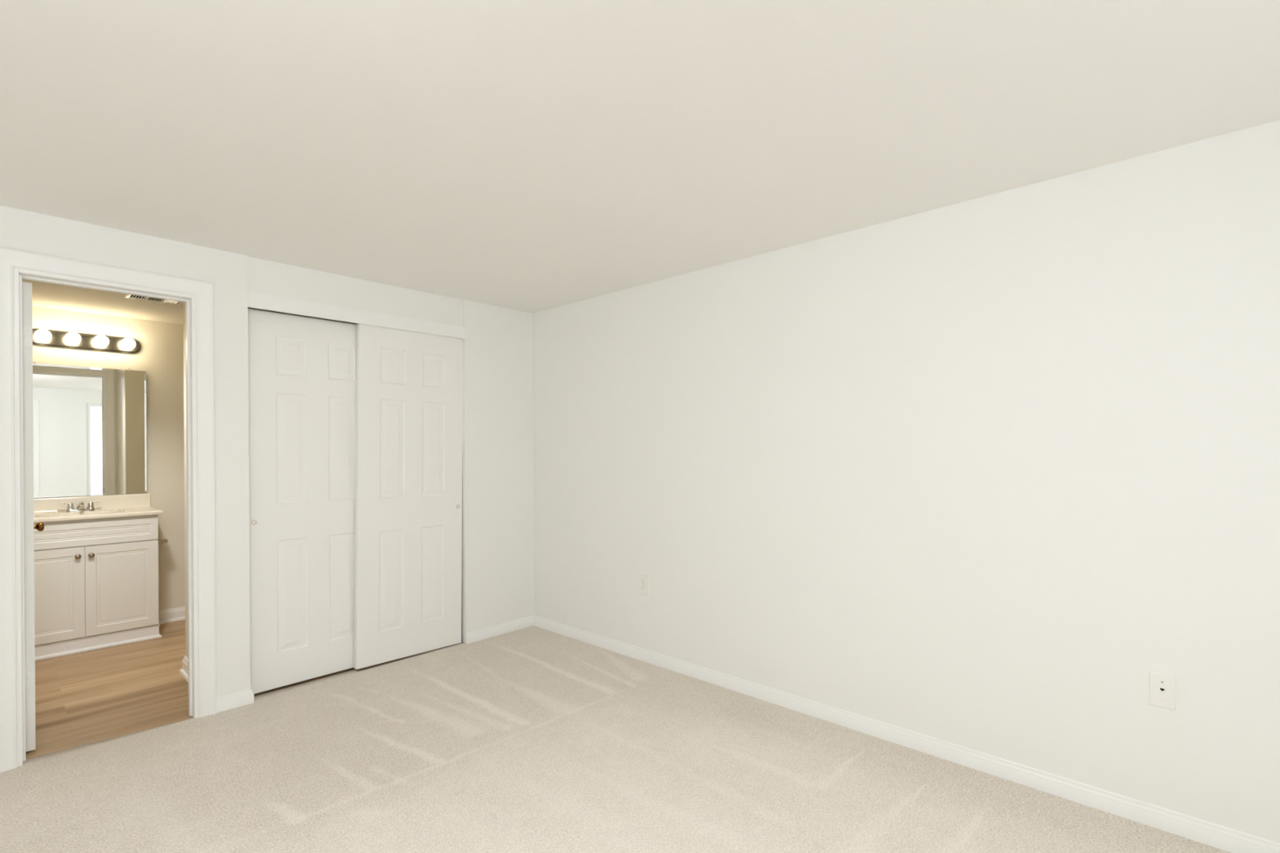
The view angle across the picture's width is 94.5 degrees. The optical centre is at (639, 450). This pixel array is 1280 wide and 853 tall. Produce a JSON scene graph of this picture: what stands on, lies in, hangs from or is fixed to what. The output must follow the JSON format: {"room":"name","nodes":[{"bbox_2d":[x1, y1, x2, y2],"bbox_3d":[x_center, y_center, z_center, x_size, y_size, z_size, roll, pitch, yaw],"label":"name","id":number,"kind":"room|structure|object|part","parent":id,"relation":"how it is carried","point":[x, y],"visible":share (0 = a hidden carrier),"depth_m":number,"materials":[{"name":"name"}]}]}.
{"room":"empty bedroom","nodes":[
{"label":"empty bedroom","id":0,"kind":"room"},
{"bbox_2d":[31,306,185,610],"bbox_3d":[-3.565,0.118,4.583,0.100,2.460,2.180,0,0,43],"label":"wall","id":1,"kind":"structure","parent":0,"point":[161,353],"depth_m":4.45,"materials":[{"name":"beige paint"}]},
{"bbox_2d":[32,328,141,353],"bbox_3d":[-3.841,-0.762,4.111,0.136,0.111,0.592,0,0,43],"label":"vanity light","id":2,"kind":"object","parent":1,"relation":"attached to","point":[42,337],"visible":1,"depth_m":4.12,"materials":[{"name":"silver metal"}]},
{"bbox_3d":[-3.970,-0.764,3.935,0.086,0.079,0.079,0,0,43],"label":"bulb","id":3,"kind":"part","parent":2,"relation":"part of","materials":[{"name":"white glass"}]},
{"bbox_3d":[-3.872,-0.765,4.041,0.086,0.079,0.079,0,0,43],"label":"bulb","id":4,"kind":"part","parent":2,"relation":"part of","materials":[{"name":"white glass"}]},
{"bbox_3d":[-3.774,-0.766,4.147,0.086,0.079,0.079,0,0,43],"label":"bulb","id":5,"kind":"part","parent":2,"relation":"part of","materials":[{"name":"white glass"}]},
{"bbox_3d":[-3.677,-0.767,4.253,0.086,0.079,0.079,0,0,43],"label":"bulb","id":6,"kind":"part","parent":2,"relation":"part of","materials":[{"name":"white glass"}]},
{"bbox_2d":[32,360,146,497],"bbox_3d":[-3.912,-0.139,4.119,0.013,0.916,0.741,0,0,44],"label":"mirror","id":7,"kind":"object","parent":1,"relation":"attached to","point":[90,424],"visible":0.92,"depth_m":4.16,"materials":[{"name":"white mirror"}]},
{"bbox_2d":[33,493,150,513],"bbox_3d":[-3.905,0.372,4.115,0.030,0.102,0.772,0,0,43],"label":"backsplash","id":8,"kind":"structure","parent":1,"relation":"attached to","point":[50,504],"depth_m":4.18,"materials":[{"name":"beige stone"}]},
{"bbox_2d":[158,606,185,624],"bbox_3d":[-3.244,1.252,4.836,0.026,0.096,1.185,0,0,43],"label":"baseboard","id":9,"kind":"structure","parent":1,"relation":"attached to","point":[167,615],"depth_m":4.50,"materials":[{"name":"white paint"}]},
{"bbox_2d":[0,205,533,697],"bbox_3d":[-2.227,0.116,2.873,0.120,2.460,4.120,0,0,43],"label":"wall","id":10,"kind":"structure","parent":0,"point":[497,571],"depth_m":3.35,"materials":[{"name":"white paint"}]},
{"bbox_2d":[22,281,44,751],"bbox_3d":[-2.830,0.286,2.726,0.578,2.012,0.136,0,0,43],"label":"door","id":11,"kind":"structure","parent":10,"relation":"in","point":[29,526],"depth_m":2.54,"materials":[{"name":"white paint"}]},
{"bbox_3d":[-2.964,0.378,2.917,0.047,0.047,0.038,0,0,43],"label":"knob","id":12,"kind":"part","parent":11,"relation":"part of","materials":[{"name":"brown metal"}]},
{"bbox_2d":[0,247,216,773],"bbox_3d":[-2.392,0.244,2.682,0.137,2.128,0.747,0,0,43],"label":"door frame","id":13,"kind":"structure","parent":10,"relation":"attached to","point":[9,258],"depth_m":2.61,"materials":[{"name":"white paint"}]},
{"bbox_2d":[216,688,253,712],"bbox_3d":[-2.050,1.260,2.986,0.040,0.071,0.164,0,0,43],"label":"baseboard","id":14,"kind":"structure","parent":10,"relation":"attached to","point":[246,697],"depth_m":2.97,"materials":[{"name":"white paint"}]},
{"bbox_2d":[248,308,356,693],"bbox_3d":[-1.829,0.269,3.352,0.036,2.022,0.672,0,0,43],"label":"door","id":15,"kind":"structure","parent":10,"relation":"in","point":[302,371],"depth_m":3.28,"materials":[{"name":"white paint"}]},
{"bbox_2d":[248,290,464,338],"bbox_3d":[-1.593,-0.779,3.487,0.018,0.082,1.237,0,0,43],"label":"trim board","id":16,"kind":"object","parent":10,"relation":"attached to","point":[255,300],"visible":1,"depth_m":3.39,"materials":[{"name":"white paint"}]},
{"bbox_2d":[354,323,462,669],"bbox_3d":[-1.431,0.268,3.716,0.036,2.028,0.678,0,-1,43],"label":"door","id":17,"kind":"structure","parent":10,"relation":"in","point":[408,487],"depth_m":3.67,"materials":[{"name":"white paint"}]},
{"bbox_2d":[464,615,533,644],"bbox_3d":[-0.974,1.251,4.147,0.032,0.071,0.559,0,0,43],"label":"baseboard","id":18,"kind":"structure","parent":10,"relation":"attached to","point":[508,627],"depth_m":4.11,"materials":[{"name":"white paint"}]},
{"bbox_2d":[182,302,356,657],"bbox_3d":[-1.772,0.111,3.946,0.665,2.460,1.925,0,0,43],"label":"wall","id":19,"kind":"structure","parent":0,"point":[184,303],"depth_m":3.44,"materials":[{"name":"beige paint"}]},
{"bbox_2d":[178,655,188,683],"bbox_3d":[-2.034,1.249,3.689,0.677,0.096,1.231,0,0,43],"label":"baseboard","id":20,"kind":"structure","parent":19,"relation":"attached to","point":[184,672],"depth_m":3.42,"materials":[{"name":"white paint"}]},
{"bbox_2d":[0,619,1230,852],"bbox_3d":[-1.237,1.324,2.051,6.752,0.060,4.000,0,0,43],"label":"floor","id":21,"kind":"structure","parent":0,"point":[532,739],"depth_m":2.37,"materials":[{"name":"beige carpet"}]},
{"bbox_2d":[34,514,161,661],"bbox_3d":[-3.739,0.876,3.975,0.462,0.856,0.762,0,0,43],"label":"vanity cabinet","id":22,"kind":"object","parent":21,"relation":"on","point":[96,580],"visible":0.73,"depth_m":3.87,"materials":[{"name":"white wood"}]},
{"bbox_3d":[-3.728,0.918,3.701,0.018,0.582,0.370,0,0,43],"label":"cabinet door","id":23,"kind":"part","parent":22,"relation":"part of","materials":[{"name":"white wood"}]},
{"bbox_3d":[-3.609,0.683,3.798,0.028,0.032,0.032,0,0,43],"label":"knob","id":24,"kind":"part","parent":22,"relation":"part of","materials":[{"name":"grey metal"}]},
{"bbox_3d":[-3.565,0.683,3.845,0.028,0.032,0.032,0,0,43],"label":"knob","id":25,"kind":"part","parent":22,"relation":"part of","materials":[{"name":"grey metal"}]},
{"bbox_3d":[-3.603,0.543,3.837,0.018,0.150,0.744,0,0,43],"label":"drawer","id":26,"kind":"part","parent":22,"relation":"part of","materials":[{"name":"white wood"}]},
{"bbox_2d":[33,493,163,522],"bbox_3d":[-3.742,0.429,3.973,0.463,0.217,0.784,0,0,43],"label":"countertop","id":27,"kind":"structure","parent":22,"relation":"on","point":[45,509],"depth_m":4.06,"materials":[{"name":"white stone"}]},
{"bbox_2d":[58,500,102,511],"bbox_3d":[-3.841,0.385,4.063,0.159,0.067,0.165,0,0,-1],"label":"faucet","id":28,"kind":"object","parent":27,"relation":"on","point":[80,507],"visible":1,"depth_m":4.04,"materials":[{"name":"silver metal"}]},
{"bbox_3d":[-3.882,0.384,4.032,0.048,0.046,0.048,0,0,43],"label":"handle","id":29,"kind":"part","parent":28,"relation":"part of","materials":[{"name":"silver metal"}]},
{"bbox_3d":[-3.816,0.383,4.040,0.141,0.061,0.048,0,0,43],"label":"spout","id":30,"kind":"part","parent":28,"relation":"part of","materials":[{"name":"silver metal"}]},
{"bbox_3d":[-3.813,0.383,4.107,0.048,0.046,0.048,0,0,43],"label":"handle","id":31,"kind":"part","parent":28,"relation":"part of","materials":[{"name":"silver metal"}]},
{"bbox_3d":[-3.474,0.916,3.975,0.018,0.582,0.371,0,0,43],"label":"cabinet door","id":32,"kind":"part","parent":22,"relation":"part of","materials":[{"name":"white wood"}]},
{"bbox_2d":[158,539,168,544],"bbox_3d":[-3.471,0.664,4.282,0.048,0.044,0.082,0,0,43],"label":"toilet paper holder","id":33,"kind":"object","parent":22,"relation":"attached to","point":[160,541],"visible":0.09,"depth_m":4.28,"materials":[{"name":"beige metal"}]},
{"bbox_2d":[0,0,1279,324],"bbox_3d":[-1.241,-1.033,2.037,6.972,0.125,4.240,0,0,43],"label":"ceiling","id":34,"kind":"structure","parent":0,"point":[528,156],"depth_m":1.79,"materials":[{"name":"white paint"}]},
{"bbox_2d":[124,293,182,305],"bbox_3d":[-3.050,-0.963,3.733,0.252,0.009,0.280,0,0,43],"label":"ceiling vent","id":35,"kind":"object","parent":34,"relation":"in","point":[127,295],"visible":0.39,"depth_m":3.78,"materials":[{"name":"white metal"}]},
{"bbox_2d":[532,120,1279,843],"bbox_3d":[0.658,0.102,3.096,5.620,2.460,0.120,0,0,43],"label":"wall","id":36,"kind":"structure","parent":0,"point":[972,473],"depth_m":2.36,"materials":[{"name":"white paint"}]},
{"bbox_2d":[639,573,648,595],"bbox_3d":[0.024,0.815,3.599,0.080,0.126,0.008,0,0,43],"label":"wall outlet","id":37,"kind":"object","parent":36,"relation":"attached to","point":[643,578],"visible":1,"depth_m":3.59,"materials":[{"name":"white plastic"}]},
{"bbox_2d":[533,615,1279,852],"bbox_3d":[0.910,1.246,2.783,4.588,0.071,0.012,0,0,43],"label":"baseboard","id":38,"kind":"structure","parent":36,"relation":"attached to","point":[1229,840],"depth_m":2.39,"materials":[{"name":"white paint"}]},
{"bbox_2d":[1148,671,1175,710],"bbox_3d":[1.763,0.813,1.997,0.068,0.113,0.007,0,0,43],"label":"wall jack","id":39,"kind":"object","parent":36,"relation":"attached to","point":[1162,686],"visible":1,"depth_m":2.00,"materials":[{"name":"white plastic"}]}
]}

